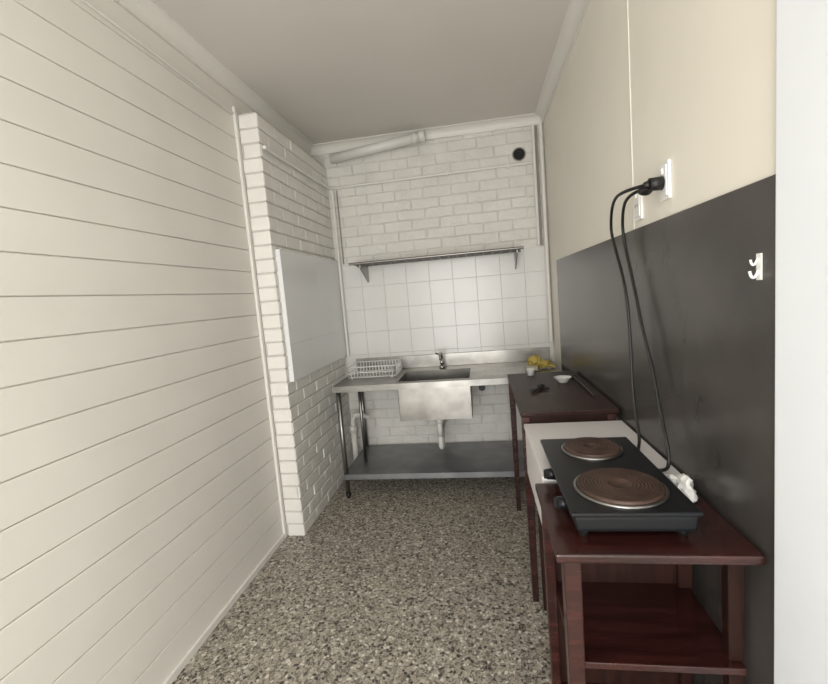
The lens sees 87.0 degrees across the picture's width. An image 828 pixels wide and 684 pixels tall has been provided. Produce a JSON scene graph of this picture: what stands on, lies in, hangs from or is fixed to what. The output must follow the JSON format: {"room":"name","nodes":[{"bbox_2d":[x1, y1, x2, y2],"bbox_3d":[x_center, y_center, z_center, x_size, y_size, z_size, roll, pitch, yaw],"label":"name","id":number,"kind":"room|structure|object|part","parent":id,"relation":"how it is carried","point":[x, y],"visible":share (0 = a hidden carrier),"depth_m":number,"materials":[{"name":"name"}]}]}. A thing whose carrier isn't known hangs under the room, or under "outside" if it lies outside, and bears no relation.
{"room":"kitchen","nodes":[
{"label":"kitchen","id":0,"kind":"room"},
{"bbox_2d":[0,0,282,683],"bbox_3d":[-1.242,0.043,1.296,0.120,2.850,5.380,-4,6,9],"label":"wall","id":1,"kind":"structure","parent":0,"point":[139,491],"depth_m":1.66,"materials":[{"name":"paint"}]},
{"bbox_2d":[81,0,233,113],"bbox_3d":[-1.238,-1.237,1.426,0.012,0.051,2.330,-4,6,9],"label":"cable","id":2,"kind":"object","parent":1,"relation":"attached to","point":[84,1],"visible":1,"depth_m":1.92,"materials":[{"name":"white paint"}]},
{"bbox_2d":[115,0,313,155],"bbox_3d":[-1.263,-1.341,1.137,0.070,0.070,5.380,-4,6,9],"label":"trim","id":3,"kind":"structure","parent":1,"relation":"attached to","point":[148,12],"depth_m":2.30,"materials":[{"name":"white paint"}]},
{"bbox_2d":[162,533,284,683],"bbox_3d":[-1.148,1.505,0.820,0.016,0.035,4.135,-4,6,9],"label":"baseboard","id":4,"kind":"structure","parent":1,"relation":"attached to","point":[180,666],"depth_m":2.13,"materials":[{"name":"white paint"}]},
{"bbox_2d":[232,106,286,537],"bbox_3d":[-0.957,-0.055,2.727,0.018,2.700,0.027,-4,6,9],"label":"trim","id":5,"kind":"structure","parent":1,"relation":"attached to","point":[235,118],"depth_m":2.71,"materials":[{"name":"white paint"}]},
{"bbox_2d":[349,412,368,459],"bbox_3d":[-0.467,0.879,3.850,0.181,0.535,0.068,-6,6,-7],"label":"pipe","id":6,"kind":"object","parent":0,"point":[353,427],"visible":0.84,"depth_m":3.81,"materials":[{"name":"white plastic"}]},
{"bbox_2d":[152,0,569,143],"bbox_3d":[-0.335,-1.488,0.984,2.265,0.100,5.680,-4,6,9],"label":"ceiling","id":7,"kind":"structure","parent":0,"point":[335,70],"depth_m":2.44,"materials":[{"name":"paint"}]},
{"bbox_2d":[329,129,425,163],"bbox_3d":[-0.307,-1.605,3.594,0.818,0.161,0.090,-4,6,11],"label":"pipe","id":8,"kind":"object","parent":7,"relation":"attached to","point":[419,136],"visible":1,"depth_m":3.56,"materials":[{"name":"white plastic"}]},
{"bbox_2d":[172,477,550,683],"bbox_3d":[-0.092,1.436,1.291,2.265,0.100,5.680,-4,6,9],"label":"floor","id":9,"kind":"structure","parent":0,"point":[426,580],"depth_m":2.19,"materials":[{"name":"stone"}]},
{"bbox_2d":[237,112,353,535],"bbox_3d":[-0.805,-0.113,3.331,0.140,2.665,1.220,-4,6,9],"label":"wall pier","id":10,"kind":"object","parent":9,"relation":"on","point":[289,210],"visible":0.84,"depth_m":2.88,"materials":[{"name":"white brick"}]},
{"bbox_2d":[275,249,346,381],"bbox_3d":[-0.735,-0.227,3.326,0.034,0.840,1.158,-4,6,9],"label":"panel","id":11,"kind":"structure","parent":10,"relation":"attached to","point":[309,286],"depth_m":3.13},
{"bbox_3d":[-0.735,-0.227,3.326,0.034,0.840,1.158,-4,6,9],"label":"panel","id":12,"kind":"part","parent":11,"relation":"part of","materials":[{"name":"white paint"}]},
{"bbox_2d":[332,347,561,497],"bbox_3d":[0.300,0.624,3.506,1.686,0.985,0.701,-4,6,9],"label":"bench","id":13,"kind":"object","parent":9,"relation":"on","point":[426,391],"visible":0.84,"depth_m":3.42,"materials":[{"name":"metal"}]},
{"bbox_3d":[-0.541,0.756,3.322,0.036,0.841,0.036,-4,6,9],"label":"leg","id":14,"kind":"part","parent":13,"relation":"part of","materials":[{"name":"silver metal"}]},
{"bbox_3d":[-0.452,0.684,3.931,0.036,0.841,0.036,-4,6,9],"label":"leg","id":15,"kind":"part","parent":13,"relation":"part of","materials":[{"name":"silver metal"}]},
{"bbox_2d":[347,359,401,378],"bbox_3d":[-0.319,0.225,3.644,0.396,0.098,0.308,-4,6,9],"label":"wire dish rack","id":16,"kind":"object","parent":13,"relation":"on","point":[355,370],"visible":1,"depth_m":3.56,"materials":[{"name":"white metal"}]},
{"bbox_3d":[0.182,0.406,3.429,0.540,0.298,0.420,-4,6,9],"label":"bowl","id":17,"kind":"part","parent":13,"relation":"part of","materials":[{"name":"silver metal"}]},
{"bbox_2d":[435,351,444,368],"bbox_3d":[0.211,0.156,3.613,0.079,0.156,0.184,-4,6,9],"label":"tap","id":18,"kind":"object","parent":13,"relation":"on","point":[442,366],"visible":0.98,"depth_m":3.66,"materials":[{"name":"silver metal"}]},
{"bbox_2d":[525,365,537,371],"bbox_3d":[0.875,0.196,3.242,0.090,0.036,0.060,-4,6,9],"label":"sponge","id":19,"kind":"object","parent":13,"relation":"on","point":[530,366],"visible":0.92,"depth_m":3.21,"materials":[{"name":"beige"}]},
{"bbox_2d":[527,355,555,367],"bbox_3d":[0.971,0.146,3.340,0.201,0.099,0.138,-4,6,9],"label":"gloves","id":20,"kind":"object","parent":13,"relation":"on","point":[534,359],"visible":0.98,"depth_m":3.31,"materials":[{"name":"yellow rubber"}]},
{"bbox_2d":[507,371,618,601],"bbox_3d":[0.801,0.717,2.462,0.425,0.935,0.935,-4,6,9],"label":"wood table","id":21,"kind":"object","parent":9,"relation":"on","point":[570,401],"visible":0.75,"depth_m":2.09,"materials":[{"name":"brown wood"}]},
{"bbox_3d":[0.677,0.691,2.920,0.040,0.913,0.040,-4,6,9],"label":"leg","id":22,"kind":"part","parent":21,"relation":"part of","materials":[{"name":"brown wood"}]},
{"bbox_3d":[0.550,0.792,2.054,0.040,0.913,0.040,-4,6,9],"label":"leg","id":23,"kind":"part","parent":21,"relation":"part of","materials":[{"name":"brown wood"}]},
{"bbox_2d":[526,368,534,375],"bbox_3d":[0.750,0.193,2.802,0.056,0.042,0.056,-4,6,9],"label":"plastic cup","id":24,"kind":"object","parent":21,"relation":"on","point":[530,371],"visible":1,"depth_m":2.79,"materials":[{"name":"white plastic"}]},
{"bbox_2d":[530,383,548,392],"bbox_3d":[0.683,0.250,2.378,0.079,0.025,0.163,1,8,42],"label":"tongs","id":25,"kind":"object","parent":21,"relation":"on","point":[540,386],"visible":1,"depth_m":2.37,"materials":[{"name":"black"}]},
{"bbox_2d":[554,375,571,382],"bbox_3d":[0.861,0.218,2.524,0.100,0.032,0.100,-4,6,9],"label":"bowl","id":26,"kind":"object","parent":21,"relation":"on","point":[560,378],"visible":1,"depth_m":2.52,"materials":[{"name":"white ceramic"}]},
{"bbox_2d":[569,374,595,396],"bbox_3d":[0.924,0.232,2.402,0.044,0.017,0.535,-4,6,9],"label":"serving spoon","id":27,"kind":"object","parent":21,"relation":"on","point":[572,375],"visible":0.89,"depth_m":2.36,"materials":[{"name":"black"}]},
{"bbox_3d":[0.916,0.767,1.997,0.040,0.913,0.040,-4,6,9],"label":"leg","id":28,"kind":"part","parent":21,"relation":"part of","materials":[{"name":"brown wood"}]},
{"bbox_2d":[524,420,680,610],"bbox_3d":[0.701,0.829,1.711,0.420,0.885,0.575,-4,6,9],"label":"table","id":29,"kind":"object","parent":9,"relation":"on","point":[537,461],"visible":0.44,"depth_m":1.79,"materials":[{"name":"white wood"}]},
{"bbox_3d":[0.589,0.924,2.001,0.030,0.656,0.030,-4,6,9],"label":"leg","id":30,"kind":"part","parent":29,"relation":"part of","materials":[{"name":"brown wood"}]},
{"bbox_2d":[535,483,765,683],"bbox_3d":[0.617,0.894,1.225,0.445,0.872,0.390,-4,6,9],"label":"side table","id":31,"kind":"object","parent":9,"relation":"on","point":[623,607],"visible":0.88,"depth_m":1.11,"materials":[{"name":"brown wood"}]},
{"bbox_3d":[0.435,0.906,1.360,0.032,0.850,0.032,-4,6,9],"label":"leg","id":32,"kind":"part","parent":31,"relation":"part of","materials":[{"name":"brown wood"}]},
{"bbox_3d":[0.416,0.934,1.106,0.042,0.850,0.042,-4,6,9],"label":"leg","id":33,"kind":"part","parent":31,"relation":"part of","materials":[{"name":"brown wood"}]},
{"bbox_2d":[561,681,602,683],"bbox_3d":[0.643,1.118,1.245,0.390,0.020,0.315,-4,6,9],"label":"shelf","id":34,"kind":"object","parent":31,"relation":"attached to","point":[562,682],"depth_m":1.40,"materials":[{"name":"brown wood"}]},
{"bbox_2d":[540,437,703,536],"bbox_3d":[0.560,0.406,1.311,0.320,0.086,0.543,-4,6,9],"label":"double electric hotplate","id":35,"kind":"object","parent":31,"relation":"on","point":[604,483],"visible":1,"depth_m":1.15,"materials":[{"name":"black metal"}]},
{"bbox_3d":[0.431,0.414,1.369,0.030,0.038,0.038,-4,6,9],"label":"knob","id":36,"kind":"part","parent":35,"relation":"part of","materials":[{"name":"black plastic"}]},
{"bbox_3d":[0.404,0.436,1.182,0.030,0.038,0.038,-4,6,9],"label":"knob","id":37,"kind":"part","parent":35,"relation":"part of","materials":[{"name":"black plastic"}]},
{"bbox_2d":[610,184,642,449],"bbox_3d":[0.780,-0.078,1.595,0.059,0.897,0.392,-3,6,15],"label":"power cord","id":38,"kind":"object","parent":35,"relation":"attached to","point":[638,186],"visible":0.95,"depth_m":1.62,"materials":[{"name":"black rubber"}]},
{"bbox_2d":[556,581,746,675],"bbox_3d":[0.614,0.772,1.208,0.390,0.018,0.315,-4,6,9],"label":"shelf","id":39,"kind":"object","parent":31,"relation":"attached to","point":[656,626],"depth_m":1.15,"materials":[{"name":"brown wood"}]},
{"bbox_2d":[669,473,697,502],"bbox_3d":[0.762,0.408,1.239,0.082,0.062,0.124,-4,6,9],"label":"crumpled plastic bag","id":40,"kind":"object","parent":31,"relation":"on","point":[683,482],"visible":0.64,"depth_m":1.22,"materials":[{"name":"white plastic"}]},
{"bbox_3d":[0.829,0.875,1.339,0.042,0.850,0.042,-4,6,9],"label":"leg","id":41,"kind":"part","parent":31,"relation":"part of","materials":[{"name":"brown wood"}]},
{"bbox_3d":[0.790,0.906,1.079,0.036,0.850,0.036,-4,6,9],"label":"leg","id":42,"kind":"part","parent":31,"relation":"part of","materials":[{"name":"brown wood"}]},
{"bbox_2d":[311,124,554,453],"bbox_3d":[0.183,-0.341,3.836,1.966,2.850,0.129,-4,6,9],"label":"wall","id":43,"kind":"structure","parent":0,"point":[492,208],"depth_m":3.71,"materials":[{"name":"brick"}]},
{"bbox_2d":[331,190,349,355],"bbox_3d":[-0.635,-0.592,3.843,0.057,1.440,0.027,-8,7,-26],"label":"conduit","id":44,"kind":"object","parent":43,"relation":"attached to","point":[332,191],"visible":1,"depth_m":3.82,"materials":[{"name":"white paint"}]},
{"bbox_2d":[262,145,532,189],"bbox_3d":[0.023,-1.307,3.067,1.717,0.053,1.197,-4,6,9],"label":"pipe","id":45,"kind":"object","parent":43,"relation":"attached to","point":[265,147],"visible":1,"depth_m":3.58,"materials":[{"name":"white plastic"}]},
{"bbox_2d":[310,113,540,155],"bbox_3d":[0.055,-1.709,3.603,1.965,0.070,0.070,-4,6,9],"label":"trim","id":46,"kind":"structure","parent":43,"relation":"attached to","point":[524,120],"depth_m":3.58,"materials":[{"name":"white paint"}]},
{"bbox_2d":[348,246,523,282],"bbox_3d":[0.180,-0.627,3.598,1.400,0.160,0.270,-4,6,9],"label":"wall shelf","id":47,"kind":"object","parent":43,"relation":"attached to","point":[363,267],"visible":1,"depth_m":3.54,"materials":[{"name":"silver metal"}]},
{"bbox_3d":[0.156,-0.682,3.469,1.400,0.021,0.022,-4,6,9],"label":"rail","id":48,"kind":"part","parent":47,"relation":"part of","materials":[{"name":"silver metal"}]},
{"bbox_3d":[0.183,-0.703,3.650,1.340,0.013,0.014,-4,6,9],"label":"slat rail","id":49,"kind":"part","parent":47,"relation":"part of","materials":[{"name":"silver metal"}]},
{"bbox_3d":[0.192,-0.711,3.711,1.400,0.021,0.022,-4,6,9],"label":"rail","id":50,"kind":"part","parent":47,"relation":"part of","materials":[{"name":"silver metal"}]},
{"bbox_3d":[0.176,-0.698,3.606,1.340,0.013,0.014,-4,6,9],"label":"slat rail","id":51,"kind":"part","parent":47,"relation":"part of","materials":[{"name":"silver metal"}]},
{"bbox_3d":[0.170,-0.693,3.562,1.340,0.013,0.014,-4,6,9],"label":"slat rail","id":52,"kind":"part","parent":47,"relation":"part of","materials":[{"name":"silver metal"}]},
{"bbox_2d":[341,246,553,366],"bbox_3d":[0.257,-0.275,3.771,1.803,0.920,0.009,-4,6,9],"label":"tile backsplash","id":53,"kind":"structure","parent":43,"relation":"attached to","point":[473,303],"depth_m":3.76,"materials":[{"name":"white tile"}]},
{"bbox_2d":[479,385,484,390],"bbox_3d":[0.618,0.337,3.670,0.147,0.099,0.214,-4,6,9],"label":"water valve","id":54,"kind":"object","parent":43,"relation":"attached to","point":[482,387],"visible":0.21,"depth_m":3.58,"materials":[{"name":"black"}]},
{"bbox_2d":[512,147,525,160],"bbox_3d":[0.849,-1.520,3.528,0.110,0.110,0.010,-4,6,9],"label":"air vent","id":55,"kind":"object","parent":43,"relation":"in","point":[519,153],"visible":1,"depth_m":3.53,"materials":[{"name":"black plastic"}]},
{"bbox_2d":[531,124,552,341],"bbox_3d":[1.047,-0.864,3.558,0.088,1.740,0.038,-4,6,9],"label":"conduit","id":56,"kind":"object","parent":43,"relation":"attached to","point":[540,128],"visible":1,"depth_m":3.52,"materials":[{"name":"white paint"}]},
{"bbox_2d":[543,0,775,369],"bbox_3d":[0.814,-0.095,0.978,0.120,2.850,5.380,-4,6,9],"label":"wall","id":57,"kind":"structure","parent":0,"point":[703,72],"depth_m":1.39,"materials":[{"name":"beige paint"}]},
{"bbox_2d":[535,0,590,123],"bbox_3d":[0.606,-1.466,0.849,0.070,0.070,5.380,-4,6,9],"label":"trim","id":58,"kind":"structure","parent":57,"relation":"attached to","point":[577,9],"depth_m":2.50,"materials":[{"name":"white paint"}]},
{"bbox_2d":[626,0,634,229],"bbox_3d":[0.789,-0.965,1.598,0.003,1.090,0.010,-4,6,9],"label":"trim","id":59,"kind":"structure","parent":57,"relation":"attached to","point":[626,0],"depth_m":1.61,"materials":[{"name":"beige paint"}]},
{"bbox_2d":[633,189,643,221],"bbox_3d":[0.811,-0.501,1.583,0.017,0.115,0.072,-4,6,9],"label":"power socket","id":60,"kind":"object","parent":57,"relation":"attached to","point":[638,199],"visible":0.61,"depth_m":1.57,"materials":[{"name":"white plastic"}]},
{"bbox_2d":[658,159,671,201],"bbox_3d":[0.776,-0.499,1.354,0.017,0.115,0.072,-4,6,9],"label":"power socket","id":61,"kind":"object","parent":57,"relation":"attached to","point":[665,167],"visible":0.93,"depth_m":1.33,"materials":[{"name":"white plastic"}]},
{"bbox_2d":[638,176,664,195],"bbox_3d":[0.748,-0.493,1.387,0.055,0.046,0.097,-4,6,9],"label":"plug","id":62,"kind":"object","parent":61,"relation":"attached to","point":[655,183],"visible":0.97,"depth_m":1.35,"materials":[{"name":"black plastic"}]},
{"bbox_2d":[621,190,670,471],"bbox_3d":[0.773,-0.057,1.502,0.077,0.897,0.390,-3,6,14],"label":"power cord","id":63,"kind":"object","parent":62,"relation":"attached to","point":[628,197],"visible":0.87,"depth_m":1.49,"materials":[{"name":"black rubber"}]},
{"bbox_2d":[556,174,775,683],"bbox_3d":[0.958,0.347,2.138,0.008,1.650,2.440,-4,6,9],"label":"panel","id":64,"kind":"object","parent":57,"relation":"attached to","point":[709,326],"visible":0.63,"depth_m":1.19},
{"bbox_2d":[748,253,762,279],"bbox_3d":[0.721,-0.159,0.924,0.023,0.056,0.018,-4,6,9],"label":"wall hook","id":65,"kind":"object","parent":64,"relation":"attached to","point":[758,262],"visible":1,"depth_m":0.92,"materials":[{"name":"white plastic"}]},
{"bbox_3d":[0.730,-0.159,0.922,0.003,0.056,0.018,-4,6,9],"label":"plate","id":66,"kind":"part","parent":65,"relation":"part of","materials":[{"name":"white plastic"}]},
{"bbox_2d":[774,0,827,683],"bbox_3d":[0.690,-0.001,0.573,0.014,2.770,0.625,-4,6,9],"label":"door frame","id":67,"kind":"structure","parent":57,"relation":"attached to","point":[801,228],"depth_m":0.81,"materials":[{"name":"white paint"}]}
]}

